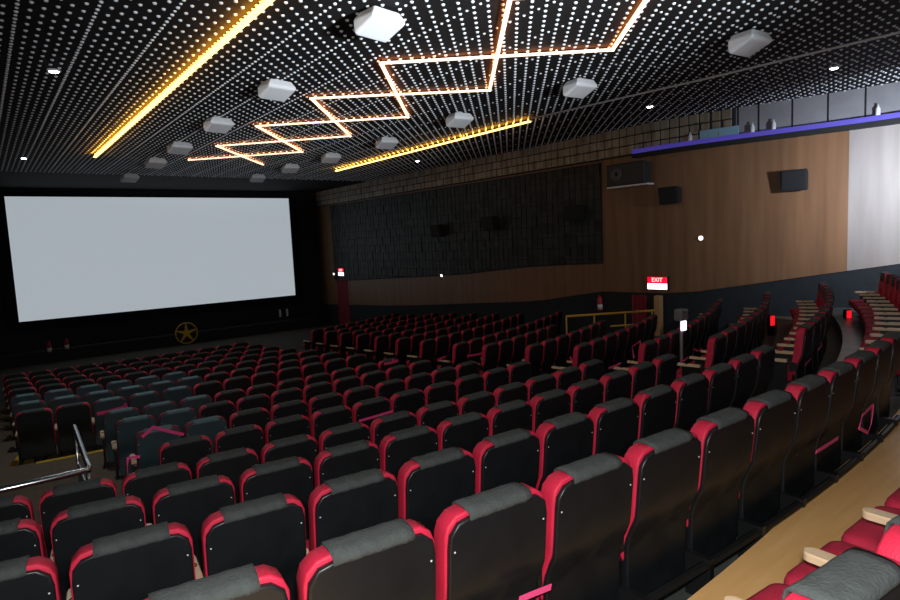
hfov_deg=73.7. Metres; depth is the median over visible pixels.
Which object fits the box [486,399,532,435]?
chair
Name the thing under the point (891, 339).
backrest cushion
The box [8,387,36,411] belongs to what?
backrest cushion
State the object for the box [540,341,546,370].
backrest cushion
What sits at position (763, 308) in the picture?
chair
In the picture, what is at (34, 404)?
backrest cushion
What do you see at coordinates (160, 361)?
chair
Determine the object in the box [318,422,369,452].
chair
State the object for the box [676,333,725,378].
chair
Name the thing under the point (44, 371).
chair
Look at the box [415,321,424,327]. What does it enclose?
chair
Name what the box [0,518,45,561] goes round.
chair
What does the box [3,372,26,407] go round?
chair
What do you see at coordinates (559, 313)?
chair
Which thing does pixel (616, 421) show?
chair
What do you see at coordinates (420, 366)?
chair
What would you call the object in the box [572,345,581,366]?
backrest cushion
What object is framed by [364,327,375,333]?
chair
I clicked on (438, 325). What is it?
chair
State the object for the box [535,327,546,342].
chair
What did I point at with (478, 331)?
chair
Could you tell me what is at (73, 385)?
chair
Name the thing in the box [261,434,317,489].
chair
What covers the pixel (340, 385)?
chair
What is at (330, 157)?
ceiling speaker
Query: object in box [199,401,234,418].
backrest cushion
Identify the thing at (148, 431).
tape
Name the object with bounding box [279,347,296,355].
chair
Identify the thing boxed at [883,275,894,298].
backrest cushion
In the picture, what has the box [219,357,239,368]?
chair
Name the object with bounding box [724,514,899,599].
chair
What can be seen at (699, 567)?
step riser
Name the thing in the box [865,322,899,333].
chair
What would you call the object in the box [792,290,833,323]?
chair
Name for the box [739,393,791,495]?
backrest cushion
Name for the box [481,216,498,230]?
wall speaker
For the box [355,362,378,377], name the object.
chair
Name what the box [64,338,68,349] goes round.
fire extinguisher
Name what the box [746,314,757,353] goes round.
chair
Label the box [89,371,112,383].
chair
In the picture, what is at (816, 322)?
chair
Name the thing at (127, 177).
ceiling speaker
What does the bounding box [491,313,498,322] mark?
chair
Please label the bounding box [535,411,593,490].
chair
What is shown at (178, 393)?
backrest cushion
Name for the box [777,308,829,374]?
chair
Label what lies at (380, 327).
chair
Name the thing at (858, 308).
seat cushion
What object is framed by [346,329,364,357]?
chair
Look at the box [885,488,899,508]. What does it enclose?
chair
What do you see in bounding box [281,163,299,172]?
ceiling speaker
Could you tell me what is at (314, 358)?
chair
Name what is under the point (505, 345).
backrest cushion
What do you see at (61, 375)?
chair
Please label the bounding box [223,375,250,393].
chair
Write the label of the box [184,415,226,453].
chair
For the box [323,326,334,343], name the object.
chair
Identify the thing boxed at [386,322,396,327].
chair
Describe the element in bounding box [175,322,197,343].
wheel emblem
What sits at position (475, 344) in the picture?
chair
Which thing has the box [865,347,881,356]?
backrest cushion
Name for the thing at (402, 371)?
chair
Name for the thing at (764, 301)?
chair
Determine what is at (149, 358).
chair
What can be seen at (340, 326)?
chair
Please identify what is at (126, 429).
backrest cushion
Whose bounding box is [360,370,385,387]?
chair
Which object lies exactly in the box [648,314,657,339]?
chair
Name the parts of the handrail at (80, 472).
post, rail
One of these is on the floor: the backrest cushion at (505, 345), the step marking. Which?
the step marking
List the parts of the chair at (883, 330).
armrest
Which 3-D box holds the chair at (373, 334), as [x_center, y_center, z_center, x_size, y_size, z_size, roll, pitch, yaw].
[-2.606,1.476,19.532,0.676,0.958,0.572,2,7,38]
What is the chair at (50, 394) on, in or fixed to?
on the floor
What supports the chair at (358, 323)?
on the floor
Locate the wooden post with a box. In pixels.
[654,295,662,335]
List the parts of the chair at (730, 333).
armrest, frame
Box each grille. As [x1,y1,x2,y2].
[429,225,439,236]
[481,217,492,229]
[563,205,578,220]
[607,161,643,185]
[659,187,676,203]
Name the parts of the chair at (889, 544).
armrest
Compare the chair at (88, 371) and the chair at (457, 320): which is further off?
the chair at (457, 320)
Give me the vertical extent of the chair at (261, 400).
0.958 m
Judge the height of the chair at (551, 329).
0.958 m
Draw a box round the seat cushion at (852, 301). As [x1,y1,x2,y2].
[849,299,863,307]
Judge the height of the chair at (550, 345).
0.958 m
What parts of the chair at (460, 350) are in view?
frame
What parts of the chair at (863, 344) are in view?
armrest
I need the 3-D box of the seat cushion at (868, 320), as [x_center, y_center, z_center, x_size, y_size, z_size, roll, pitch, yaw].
[7.107,0.396,9.848,0.505,0.137,0.512,1,7,33]
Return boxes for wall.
[324,264,899,334]
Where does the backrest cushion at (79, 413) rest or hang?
on the chair at (79, 413)
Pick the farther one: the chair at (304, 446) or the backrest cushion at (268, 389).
the backrest cushion at (268, 389)
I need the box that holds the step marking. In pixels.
[9,456,33,466]
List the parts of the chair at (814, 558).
armrest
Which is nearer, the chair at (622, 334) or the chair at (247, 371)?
the chair at (622, 334)
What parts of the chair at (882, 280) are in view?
armrest, frame, armrest, frame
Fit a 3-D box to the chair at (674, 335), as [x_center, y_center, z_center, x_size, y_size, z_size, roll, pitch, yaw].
[3.707,1.014,10.709,0.676,0.958,0.572,2,7,38]
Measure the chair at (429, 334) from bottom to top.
0.958 m
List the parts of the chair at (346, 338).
frame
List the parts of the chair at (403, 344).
frame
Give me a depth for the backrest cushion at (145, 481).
4.93 m
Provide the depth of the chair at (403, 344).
16.65 m
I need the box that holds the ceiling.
[0,0,899,192]
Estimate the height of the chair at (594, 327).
0.958 m
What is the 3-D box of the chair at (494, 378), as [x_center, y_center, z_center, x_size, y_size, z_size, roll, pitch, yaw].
[0.507,1.512,9.316,0.573,0.958,0.676,-8,8,-42]
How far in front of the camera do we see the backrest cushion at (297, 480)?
4.32 m
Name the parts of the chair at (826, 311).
armrest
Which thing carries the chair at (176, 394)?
on the floor
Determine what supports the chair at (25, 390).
on the floor
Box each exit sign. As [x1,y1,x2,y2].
[338,268,344,275]
[647,276,668,289]
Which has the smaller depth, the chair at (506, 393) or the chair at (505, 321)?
the chair at (506, 393)
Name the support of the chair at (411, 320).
on the floor
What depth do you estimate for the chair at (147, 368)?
15.71 m
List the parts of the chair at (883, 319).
armrest, frame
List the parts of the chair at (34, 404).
frame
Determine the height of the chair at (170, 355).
0.958 m
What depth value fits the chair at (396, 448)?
4.90 m
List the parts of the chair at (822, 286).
armrest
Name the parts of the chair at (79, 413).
frame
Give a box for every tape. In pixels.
[97,406,124,415]
[126,455,139,474]
[141,426,183,437]
[359,410,392,421]
[384,359,397,364]
[467,352,481,356]
[519,584,551,599]
[815,436,838,453]
[858,403,873,434]
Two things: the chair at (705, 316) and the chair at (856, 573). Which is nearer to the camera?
the chair at (856, 573)
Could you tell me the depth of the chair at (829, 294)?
11.03 m
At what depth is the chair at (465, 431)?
5.24 m
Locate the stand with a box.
[674,308,687,367]
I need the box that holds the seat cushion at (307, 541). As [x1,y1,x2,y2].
[306,539,309,551]
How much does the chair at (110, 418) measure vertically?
0.958 m
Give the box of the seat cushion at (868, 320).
[864,318,879,326]
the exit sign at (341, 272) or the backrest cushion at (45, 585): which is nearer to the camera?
the backrest cushion at (45, 585)
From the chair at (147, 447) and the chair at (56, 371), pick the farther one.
the chair at (56, 371)
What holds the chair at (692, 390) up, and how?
on the floor
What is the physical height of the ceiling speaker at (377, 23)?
0.324 m
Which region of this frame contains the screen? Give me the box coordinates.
[0,194,303,332]
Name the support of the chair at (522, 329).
on the floor
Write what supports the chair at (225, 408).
on the floor
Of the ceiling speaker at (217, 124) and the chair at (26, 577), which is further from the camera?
the ceiling speaker at (217, 124)
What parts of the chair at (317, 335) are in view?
frame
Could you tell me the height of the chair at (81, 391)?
0.958 m
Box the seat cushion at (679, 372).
[676,368,701,378]
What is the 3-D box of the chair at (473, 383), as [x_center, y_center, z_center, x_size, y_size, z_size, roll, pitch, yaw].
[0.100,1.568,8.948,0.572,0.958,0.676,-8,7,-41]
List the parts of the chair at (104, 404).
frame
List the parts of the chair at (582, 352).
armrest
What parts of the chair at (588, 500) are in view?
frame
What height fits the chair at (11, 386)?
0.958 m
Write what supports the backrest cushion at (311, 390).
on the chair at (311, 390)
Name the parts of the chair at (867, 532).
armrest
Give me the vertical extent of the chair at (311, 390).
0.958 m
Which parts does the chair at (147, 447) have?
armrest, frame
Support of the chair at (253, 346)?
on the floor
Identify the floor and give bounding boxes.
[0,307,899,599]
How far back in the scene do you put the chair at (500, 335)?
15.50 m
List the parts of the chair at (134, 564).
armrest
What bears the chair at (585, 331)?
on the floor
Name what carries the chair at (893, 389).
on the floor
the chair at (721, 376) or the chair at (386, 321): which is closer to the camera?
the chair at (721, 376)
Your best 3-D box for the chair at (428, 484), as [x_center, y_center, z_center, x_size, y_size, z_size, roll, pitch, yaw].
[-0.229,1.411,3.964,0.572,0.958,0.676,-6,7,-33]
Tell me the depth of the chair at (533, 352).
12.01 m
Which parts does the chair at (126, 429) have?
armrest, frame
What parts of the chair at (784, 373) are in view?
frame, armrest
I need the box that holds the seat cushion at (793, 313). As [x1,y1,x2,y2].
[792,312,802,316]
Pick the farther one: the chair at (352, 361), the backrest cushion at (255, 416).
the chair at (352, 361)
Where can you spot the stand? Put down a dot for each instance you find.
(681, 314)
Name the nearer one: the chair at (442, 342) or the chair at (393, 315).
the chair at (442, 342)
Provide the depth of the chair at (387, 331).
19.72 m
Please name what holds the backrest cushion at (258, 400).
on the chair at (261, 400)
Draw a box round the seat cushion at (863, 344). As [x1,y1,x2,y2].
[860,340,868,346]
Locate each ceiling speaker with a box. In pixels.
[120,173,139,182]
[144,157,166,168]
[167,141,192,154]
[203,116,233,133]
[249,173,265,181]
[258,79,295,101]
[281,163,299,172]
[321,152,340,162]
[354,6,404,42]
[375,136,398,148]
[446,112,473,127]
[563,78,596,98]
[728,29,771,56]
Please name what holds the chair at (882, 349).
on the floor
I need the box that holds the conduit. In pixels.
[530,31,899,119]
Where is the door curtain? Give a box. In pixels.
[632,295,647,323]
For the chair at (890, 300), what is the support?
on the floor
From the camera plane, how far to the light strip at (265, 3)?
9.15 m
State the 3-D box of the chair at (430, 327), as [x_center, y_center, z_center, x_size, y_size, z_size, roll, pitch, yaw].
[-0.884,1.278,19.795,0.676,0.958,0.572,1,7,33]
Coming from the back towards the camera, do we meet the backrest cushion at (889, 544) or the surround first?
the surround
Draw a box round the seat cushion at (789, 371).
[787,364,792,381]
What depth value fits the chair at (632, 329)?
12.65 m
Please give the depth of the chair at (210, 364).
15.37 m
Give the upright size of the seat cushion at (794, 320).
0.137 m
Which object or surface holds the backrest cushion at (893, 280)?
on the chair at (890, 300)
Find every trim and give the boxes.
[0,316,319,368]
[315,108,735,206]
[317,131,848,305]
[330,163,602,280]
[632,118,899,157]
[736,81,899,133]
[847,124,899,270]
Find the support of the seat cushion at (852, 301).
on the chair at (882, 280)
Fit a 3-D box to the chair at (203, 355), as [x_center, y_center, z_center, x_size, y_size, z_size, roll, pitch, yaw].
[-7.571,2.026,18.044,0.572,0.958,0.676,-7,7,-40]
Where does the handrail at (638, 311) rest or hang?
on the floor
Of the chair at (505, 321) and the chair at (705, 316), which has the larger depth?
the chair at (505, 321)
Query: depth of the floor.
4.54 m
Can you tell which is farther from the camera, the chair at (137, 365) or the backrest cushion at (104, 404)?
the chair at (137, 365)
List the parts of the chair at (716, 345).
armrest, frame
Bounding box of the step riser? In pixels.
[618,415,899,599]
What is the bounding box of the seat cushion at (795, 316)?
[792,315,803,319]
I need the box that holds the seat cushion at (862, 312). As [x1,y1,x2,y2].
[860,310,874,318]
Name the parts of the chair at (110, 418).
armrest, frame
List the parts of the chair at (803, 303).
armrest, frame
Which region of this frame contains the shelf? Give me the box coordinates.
[607,183,653,188]
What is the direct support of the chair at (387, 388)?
on the floor
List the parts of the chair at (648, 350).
armrest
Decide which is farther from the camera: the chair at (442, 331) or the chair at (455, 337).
the chair at (442, 331)
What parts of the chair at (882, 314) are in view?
armrest, frame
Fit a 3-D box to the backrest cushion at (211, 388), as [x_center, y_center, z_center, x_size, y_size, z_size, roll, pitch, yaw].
[-4.710,1.921,11.705,0.516,0.644,0.155,-7,7,-36]
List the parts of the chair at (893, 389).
frame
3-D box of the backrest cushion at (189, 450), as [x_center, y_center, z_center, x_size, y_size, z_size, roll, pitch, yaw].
[-2.832,1.807,6.467,0.516,0.644,0.155,-6,7,-32]
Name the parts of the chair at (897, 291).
armrest, frame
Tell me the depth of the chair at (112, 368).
16.40 m
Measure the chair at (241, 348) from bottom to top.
0.958 m
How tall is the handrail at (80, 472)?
1.162 m
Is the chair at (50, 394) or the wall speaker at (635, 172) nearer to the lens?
the chair at (50, 394)
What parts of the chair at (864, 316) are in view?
armrest, frame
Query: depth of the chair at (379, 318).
25.09 m
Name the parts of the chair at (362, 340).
frame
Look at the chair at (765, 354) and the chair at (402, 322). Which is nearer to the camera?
the chair at (765, 354)
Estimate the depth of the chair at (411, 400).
7.97 m
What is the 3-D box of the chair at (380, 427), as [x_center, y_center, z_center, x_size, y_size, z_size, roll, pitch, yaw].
[-0.739,1.642,6.452,0.572,0.958,0.676,-7,7,-35]
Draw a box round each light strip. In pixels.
[93,0,274,157]
[335,118,530,170]
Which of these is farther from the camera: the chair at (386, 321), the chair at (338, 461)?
the chair at (386, 321)
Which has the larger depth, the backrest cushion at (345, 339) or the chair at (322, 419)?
the backrest cushion at (345, 339)
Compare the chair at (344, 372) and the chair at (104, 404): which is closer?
the chair at (104, 404)
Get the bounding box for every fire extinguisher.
[47,340,51,352]
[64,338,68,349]
[597,293,602,310]
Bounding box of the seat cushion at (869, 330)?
[865,328,879,333]
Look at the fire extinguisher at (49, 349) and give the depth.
24.72 m
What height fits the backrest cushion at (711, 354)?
0.644 m
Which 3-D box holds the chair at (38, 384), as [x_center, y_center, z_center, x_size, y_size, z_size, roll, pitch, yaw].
[-9.892,2.375,14.796,0.572,0.958,0.676,-6,7,-30]
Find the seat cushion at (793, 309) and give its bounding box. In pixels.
[790,308,801,315]
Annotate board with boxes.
[700,125,738,138]
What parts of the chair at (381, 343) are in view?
frame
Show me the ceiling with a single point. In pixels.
(114, 58)
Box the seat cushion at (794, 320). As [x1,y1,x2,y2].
[792,319,803,323]
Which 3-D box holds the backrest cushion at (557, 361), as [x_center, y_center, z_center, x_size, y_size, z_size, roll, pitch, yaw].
[2.393,1.089,12.941,0.155,0.644,0.516,2,7,38]
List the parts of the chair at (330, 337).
frame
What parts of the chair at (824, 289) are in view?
armrest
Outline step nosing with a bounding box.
[36,449,102,463]
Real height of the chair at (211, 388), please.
0.958 m
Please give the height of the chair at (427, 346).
0.958 m
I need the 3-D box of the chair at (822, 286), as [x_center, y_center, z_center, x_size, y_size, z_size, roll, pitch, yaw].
[7.643,0.177,12.724,0.676,0.958,0.572,0,6,28]
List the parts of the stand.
lit panel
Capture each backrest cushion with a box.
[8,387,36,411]
[10,393,41,417]
[12,400,46,428]
[13,495,34,519]
[15,408,55,445]
[18,518,45,556]
[26,556,61,599]
[49,395,80,407]
[50,495,145,562]
[55,402,92,435]
[93,396,125,433]
[103,407,139,444]
[115,415,155,459]
[122,462,191,494]
[129,391,160,406]
[142,401,177,414]
[151,475,235,523]
[158,407,196,425]
[159,435,211,464]
[162,386,192,400]
[179,395,212,408]
[184,416,226,436]
[193,381,221,395]
[195,448,257,478]
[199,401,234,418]
[214,389,245,401]
[229,408,269,427]
[236,394,270,410]
[238,457,312,502]
[246,383,275,395]
[261,434,317,463]
[271,388,302,407]
[303,382,332,401]
[310,405,350,436]
[339,332,351,350]
[355,335,359,353]
[374,335,388,352]
[395,337,409,356]
[419,339,434,359]
[434,335,448,359]
[452,342,467,364]
[497,339,511,367]
[507,365,515,383]
[525,343,541,361]
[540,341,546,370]
[554,337,560,364]
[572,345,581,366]
[589,340,595,359]
[637,343,647,363]
[686,410,750,526]
[702,369,716,406]
[704,337,716,367]
[728,359,741,369]
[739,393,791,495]
[750,351,762,359]
[785,384,806,400]
[792,328,807,374]
[816,284,825,306]
[818,287,828,309]
[818,370,837,382]
[844,358,861,368]
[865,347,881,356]
[876,524,899,561]
[877,273,889,296]
[881,337,894,343]
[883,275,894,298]
[888,278,899,302]
[893,282,899,307]
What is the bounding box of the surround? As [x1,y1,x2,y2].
[0,188,324,353]
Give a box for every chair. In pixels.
[0,495,34,521]
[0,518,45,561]
[0,555,61,599]
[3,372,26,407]
[4,377,29,414]
[6,382,32,421]
[7,387,36,430]
[9,392,41,440]
[12,400,46,451]
[15,407,56,465]
[28,369,50,382]
[31,373,55,387]
[35,378,60,392]
[39,382,66,400]
[39,477,116,557]
[44,388,72,407]
[49,395,80,430]
[50,494,145,599]
[53,366,73,377]
[54,402,93,457]
[57,370,79,382]
[63,374,86,387]
[66,521,195,599]
[69,379,94,394]
[75,384,103,401]
[76,363,96,373]
[82,367,103,378]
[84,389,113,416]
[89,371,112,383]
[92,396,125,450]
[97,375,121,389]
[99,360,118,370]
[100,407,139,468]
[106,364,126,374]
[106,379,132,396]
[111,414,155,479]
[114,367,136,379]
[116,385,145,406]
[120,357,139,367]
[122,462,191,523]
[124,371,147,384]
[129,361,149,371]
[129,391,160,414]
[129,424,181,471]
[134,375,159,391]
[138,364,159,375]
[141,355,159,364]
[142,400,177,425]
[144,563,289,599]
[146,474,235,571]
[147,380,174,401]
[149,367,172,380]
[151,358,170,367]
[158,407,196,437]
[159,434,211,478]
[161,352,179,361]
[161,361,182,371]
[162,371,186,386]
[162,385,192,408]
[172,355,190,364]
[174,364,195,376]
[176,376,202,395]
[179,394,212,418]
[180,349,197,357]
[183,357,203,368]
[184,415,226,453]
[188,367,211,381]
[192,352,209,361]
[193,380,221,401]
[194,492,306,599]
[195,447,257,503]
[197,360,217,370]
[198,346,215,355]
[199,400,234,428]
[204,354,223,364]
[204,371,229,390]
[211,349,228,357]
[212,363,234,376]
[214,388,245,412]
[214,424,263,463]
[216,344,231,350]
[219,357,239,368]
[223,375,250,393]
[225,351,242,359]
[229,346,245,354]
[229,407,269,445]
[230,367,253,385]
[233,341,248,347]
[236,360,256,373]
[236,393,270,419]
[238,456,312,539]
[240,353,259,365]
[244,348,261,355]
[246,343,262,350]
[246,383,275,408]
[251,371,276,390]
[255,363,277,374]
[258,356,278,365]
[260,350,278,358]
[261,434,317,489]
[262,345,278,352]
[265,414,309,444]
[270,387,302,420]
[270,399,307,420]
[277,366,301,383]
[277,377,304,391]
[278,352,297,362]
[278,359,299,370]
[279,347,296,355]
[296,517,435,599]
[298,349,316,361]
[300,355,319,368]
[301,362,324,381]
[303,328,323,353]
[303,381,332,418]
[305,372,330,385]
[306,468,397,554]
[308,392,342,435]
[310,405,351,453]
[314,439,379,487]
[316,330,336,356]
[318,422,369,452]
[320,351,339,363]
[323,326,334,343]
[324,358,345,374]
[330,332,352,359]
[331,367,355,385]
[333,375,360,395]
[335,324,345,330]
[336,328,348,346]
[343,385,375,410]
[345,322,355,328]
[345,354,365,368]
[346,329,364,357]
[346,333,369,355]
[349,326,359,331]
[352,396,390,428]
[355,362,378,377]
[356,320,365,325]
[360,323,370,329]
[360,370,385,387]
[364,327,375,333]
[364,335,388,364]
[365,318,374,323]
[369,330,381,351]
[370,321,380,327]
[370,410,416,448]
[375,316,383,321]
[375,378,404,400]
[376,324,386,330]
[378,358,399,372]
[379,425,437,480]
[380,319,389,324]
[382,328,393,334]
[383,314,391,319]
[383,336,410,364]
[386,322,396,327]
[386,364,409,380]
[388,332,401,354]
[390,317,398,322]
[390,388,424,414]
[391,313,398,317]
[393,325,404,332]
[397,320,406,325]
[397,446,475,538]
[398,315,406,320]
[401,329,413,336]
[404,323,414,329]
[404,372,431,391]
[406,313,413,318]
[406,318,414,323]
[406,338,435,369]
[409,333,423,359]
[409,360,430,374]
[413,326,424,333]
[415,316,422,321]
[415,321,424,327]
[416,400,458,429]
[423,314,430,320]
[423,330,435,339]
[424,318,433,324]
[424,324,434,331]
[424,381,455,404]
[430,312,437,318]
[431,335,448,372]
[431,366,456,383]
[433,316,441,324]
[434,481,546,599]
[435,321,444,330]
[435,328,447,336]
[436,411,488,453]
[437,341,468,368]
[441,314,449,321]
[444,319,453,327]
[447,325,457,334]
[447,332,461,361]
[449,312,456,318]
[453,317,461,324]
[455,361,478,379]
[455,374,483,403]
[457,322,467,331]
[457,390,494,415]
[460,329,472,341]
[461,315,469,322]
[467,320,476,328]
[467,337,482,363]
[469,312,476,319]
[472,326,483,337]
[473,428,539,493]
[476,317,484,325]
[478,342,498,375]
[480,338,512,368]
[481,334,495,360]
[482,367,508,392]
[483,323,492,335]
[484,315,491,323]
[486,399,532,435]
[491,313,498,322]
[492,320,501,333]
[493,382,527,405]
[494,331,506,342]
[501,318,509,330]
[506,327,517,338]
[506,342,543,376]
[507,361,531,383]
[509,315,517,327]
[511,335,525,363]
[516,313,523,325]
[516,324,526,334]
[522,338,556,374]
[523,331,536,358]
[525,321,535,331]
[525,374,556,402]
[529,388,570,432]
[534,319,542,330]
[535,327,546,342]
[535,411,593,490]
[536,452,632,599]
[542,316,549,327]
[546,324,556,338]
[549,313,556,324]
[551,342,591,374]
[554,334,569,371]
[554,366,581,390]
[555,311,561,335]
[566,330,580,366]
[567,337,605,366]
[567,379,603,414]
[578,327,590,342]
[579,359,603,380]
[588,323,598,339]
[588,397,639,457]
[597,320,606,337]
[600,369,631,402]
[602,333,616,374]
[612,340,657,370]
[613,329,627,370]
[620,427,700,599]
[624,325,636,366]
[627,321,644,366]
[627,334,669,367]
[628,361,656,398]
[633,384,676,439]
[637,318,651,360]
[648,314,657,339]
[652,353,677,385]
[666,330,679,355]
[671,373,708,430]
[676,325,689,369]
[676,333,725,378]
[683,407,754,586]
[685,321,697,363]
[689,328,736,368]
[693,317,703,360]
[698,298,722,332]
[699,313,709,355]
[700,323,745,357]
[702,363,735,415]
[703,310,713,354]
[705,318,752,354]
[709,307,716,336]
[712,304,719,334]
[715,301,721,333]
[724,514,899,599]
[728,353,757,408]
[737,294,770,321]
[737,297,770,342]
[737,389,796,536]
[738,291,769,318]
[738,300,769,345]
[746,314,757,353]
[749,345,774,398]
[752,310,762,349]
[756,306,765,347]
[760,303,767,345]
[765,374,830,520]
[766,323,813,391]
[775,313,825,373]
[775,318,820,375]
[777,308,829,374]
[781,547,899,599]
[782,304,832,367]
[784,541,875,584]
[787,300,833,360]
[790,283,826,315]
[790,297,834,345]
[791,293,834,327]
[792,285,829,316]
[792,288,831,319]
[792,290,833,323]
[801,361,856,495]
[832,350,876,472]
[841,506,899,551]
[849,272,891,320]
[853,274,896,310]
[856,276,899,314]
[857,340,891,450]
[857,340,899,386]
[859,347,899,397]
[860,279,899,318]
[860,333,883,346]
[862,295,899,322]
[863,327,899,339]
[864,312,899,326]
[865,317,899,328]
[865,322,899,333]
[875,331,899,433]
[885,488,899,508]
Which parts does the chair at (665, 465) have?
frame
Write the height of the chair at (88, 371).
0.958 m
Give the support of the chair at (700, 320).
on the floor
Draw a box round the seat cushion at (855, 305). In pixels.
[853,303,867,310]
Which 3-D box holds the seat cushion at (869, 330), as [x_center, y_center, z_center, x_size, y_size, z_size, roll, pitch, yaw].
[6.461,0.520,8.901,0.505,0.137,0.512,1,7,35]
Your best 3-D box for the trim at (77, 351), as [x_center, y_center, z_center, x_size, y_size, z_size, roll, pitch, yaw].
[-13.507,1.898,27.970,15.700,0.500,1.000,-7,7,-38]
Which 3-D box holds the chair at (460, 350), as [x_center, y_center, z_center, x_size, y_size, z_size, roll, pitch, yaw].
[0.058,1.471,14.436,0.676,0.958,0.572,2,7,40]
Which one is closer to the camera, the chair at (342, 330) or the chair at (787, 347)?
the chair at (787, 347)
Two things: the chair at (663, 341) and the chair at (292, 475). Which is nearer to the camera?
the chair at (292, 475)
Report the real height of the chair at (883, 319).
0.958 m
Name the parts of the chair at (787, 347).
armrest, frame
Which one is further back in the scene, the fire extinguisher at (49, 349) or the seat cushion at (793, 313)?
the fire extinguisher at (49, 349)
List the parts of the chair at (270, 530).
armrest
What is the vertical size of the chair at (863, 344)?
0.958 m
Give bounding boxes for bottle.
[750,122,754,131]
[771,119,775,129]
[875,104,880,115]
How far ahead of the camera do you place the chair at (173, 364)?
16.05 m
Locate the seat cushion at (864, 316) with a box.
[862,314,877,322]
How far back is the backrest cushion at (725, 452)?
3.40 m
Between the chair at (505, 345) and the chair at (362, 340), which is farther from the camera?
the chair at (362, 340)
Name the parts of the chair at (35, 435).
frame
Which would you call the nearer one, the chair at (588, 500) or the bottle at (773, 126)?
the chair at (588, 500)
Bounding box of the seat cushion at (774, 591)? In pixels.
[746,583,789,599]
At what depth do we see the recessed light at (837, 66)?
11.50 m
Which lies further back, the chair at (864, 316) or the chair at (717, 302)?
the chair at (717, 302)
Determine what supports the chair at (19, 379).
on the floor
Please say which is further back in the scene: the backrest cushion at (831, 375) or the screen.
the screen
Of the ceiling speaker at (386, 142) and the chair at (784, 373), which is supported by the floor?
the chair at (784, 373)
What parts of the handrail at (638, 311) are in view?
rail, rail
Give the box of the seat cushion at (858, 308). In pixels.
[856,306,871,314]
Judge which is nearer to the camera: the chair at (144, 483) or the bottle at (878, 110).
the chair at (144, 483)
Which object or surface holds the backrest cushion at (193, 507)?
on the chair at (189, 503)
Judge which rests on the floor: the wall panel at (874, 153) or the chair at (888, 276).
the chair at (888, 276)
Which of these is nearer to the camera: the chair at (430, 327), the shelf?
the shelf
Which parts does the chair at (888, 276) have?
armrest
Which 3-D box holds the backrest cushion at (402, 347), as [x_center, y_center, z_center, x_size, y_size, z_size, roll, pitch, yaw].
[-1.311,1.369,16.705,0.155,0.644,0.516,2,7,39]
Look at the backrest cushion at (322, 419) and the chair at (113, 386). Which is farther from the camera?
the chair at (113, 386)
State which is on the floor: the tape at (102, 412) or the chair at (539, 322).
the chair at (539, 322)
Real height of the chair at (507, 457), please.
0.958 m
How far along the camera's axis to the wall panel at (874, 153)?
13.55 m
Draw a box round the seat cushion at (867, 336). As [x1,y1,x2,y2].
[863,334,877,339]
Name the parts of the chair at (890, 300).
armrest, frame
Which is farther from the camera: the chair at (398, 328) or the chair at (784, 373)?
the chair at (398, 328)
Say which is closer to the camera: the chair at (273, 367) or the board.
the chair at (273, 367)
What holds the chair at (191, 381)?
on the floor
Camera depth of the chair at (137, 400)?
10.97 m
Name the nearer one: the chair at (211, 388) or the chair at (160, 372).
the chair at (211, 388)
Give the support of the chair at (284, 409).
on the floor
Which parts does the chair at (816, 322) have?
frame, armrest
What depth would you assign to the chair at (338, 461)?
4.60 m
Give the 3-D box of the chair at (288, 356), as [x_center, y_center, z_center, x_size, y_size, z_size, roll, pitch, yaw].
[-4.354,1.847,15.684,0.572,0.958,0.676,-8,8,-43]
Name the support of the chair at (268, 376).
on the floor
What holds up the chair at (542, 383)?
on the floor
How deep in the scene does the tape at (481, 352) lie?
13.41 m
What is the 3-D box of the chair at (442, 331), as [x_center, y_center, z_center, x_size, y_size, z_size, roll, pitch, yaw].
[-0.477,1.326,18.195,0.676,0.958,0.572,1,7,35]
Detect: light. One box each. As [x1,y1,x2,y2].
[46,68,60,72]
[188,0,648,164]
[632,112,899,153]
[767,314,774,335]
[828,65,839,69]
[843,309,851,317]
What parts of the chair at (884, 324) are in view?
armrest, frame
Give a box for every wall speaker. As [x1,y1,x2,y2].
[429,225,444,236]
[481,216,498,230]
[563,204,584,221]
[606,160,653,188]
[658,186,681,204]
[780,168,807,191]
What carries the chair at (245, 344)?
on the floor
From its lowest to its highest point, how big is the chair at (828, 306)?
0.958 m
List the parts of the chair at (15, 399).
frame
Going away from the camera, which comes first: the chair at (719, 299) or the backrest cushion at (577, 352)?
the backrest cushion at (577, 352)
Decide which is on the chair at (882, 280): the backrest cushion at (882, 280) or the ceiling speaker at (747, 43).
the backrest cushion at (882, 280)
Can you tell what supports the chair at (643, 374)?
on the floor
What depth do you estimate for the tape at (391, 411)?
7.62 m
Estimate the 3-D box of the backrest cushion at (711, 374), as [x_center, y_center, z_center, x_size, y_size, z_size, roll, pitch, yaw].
[2.552,0.958,5.779,0.516,0.644,0.155,-8,7,-41]
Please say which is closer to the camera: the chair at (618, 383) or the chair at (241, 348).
the chair at (618, 383)
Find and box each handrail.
[0,424,91,492]
[566,310,653,333]
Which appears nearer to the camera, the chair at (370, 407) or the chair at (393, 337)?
the chair at (370, 407)
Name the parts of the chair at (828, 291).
armrest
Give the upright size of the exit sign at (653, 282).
0.370 m
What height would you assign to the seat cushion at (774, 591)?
0.137 m
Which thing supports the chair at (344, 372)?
on the floor
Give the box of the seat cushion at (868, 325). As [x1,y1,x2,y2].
[865,323,880,328]
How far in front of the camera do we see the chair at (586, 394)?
6.25 m
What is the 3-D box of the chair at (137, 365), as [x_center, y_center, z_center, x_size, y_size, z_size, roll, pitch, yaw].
[-8.864,2.187,17.033,0.572,0.958,0.676,-7,7,-36]
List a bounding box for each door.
[337,281,350,324]
[604,292,654,333]
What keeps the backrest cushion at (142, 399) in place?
on the chair at (137, 400)
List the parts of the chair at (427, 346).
frame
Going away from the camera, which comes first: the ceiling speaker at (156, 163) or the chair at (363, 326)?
the ceiling speaker at (156, 163)
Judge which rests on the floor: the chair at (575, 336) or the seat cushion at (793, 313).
the chair at (575, 336)
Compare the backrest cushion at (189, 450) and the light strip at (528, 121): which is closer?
the backrest cushion at (189, 450)
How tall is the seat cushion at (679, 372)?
0.137 m

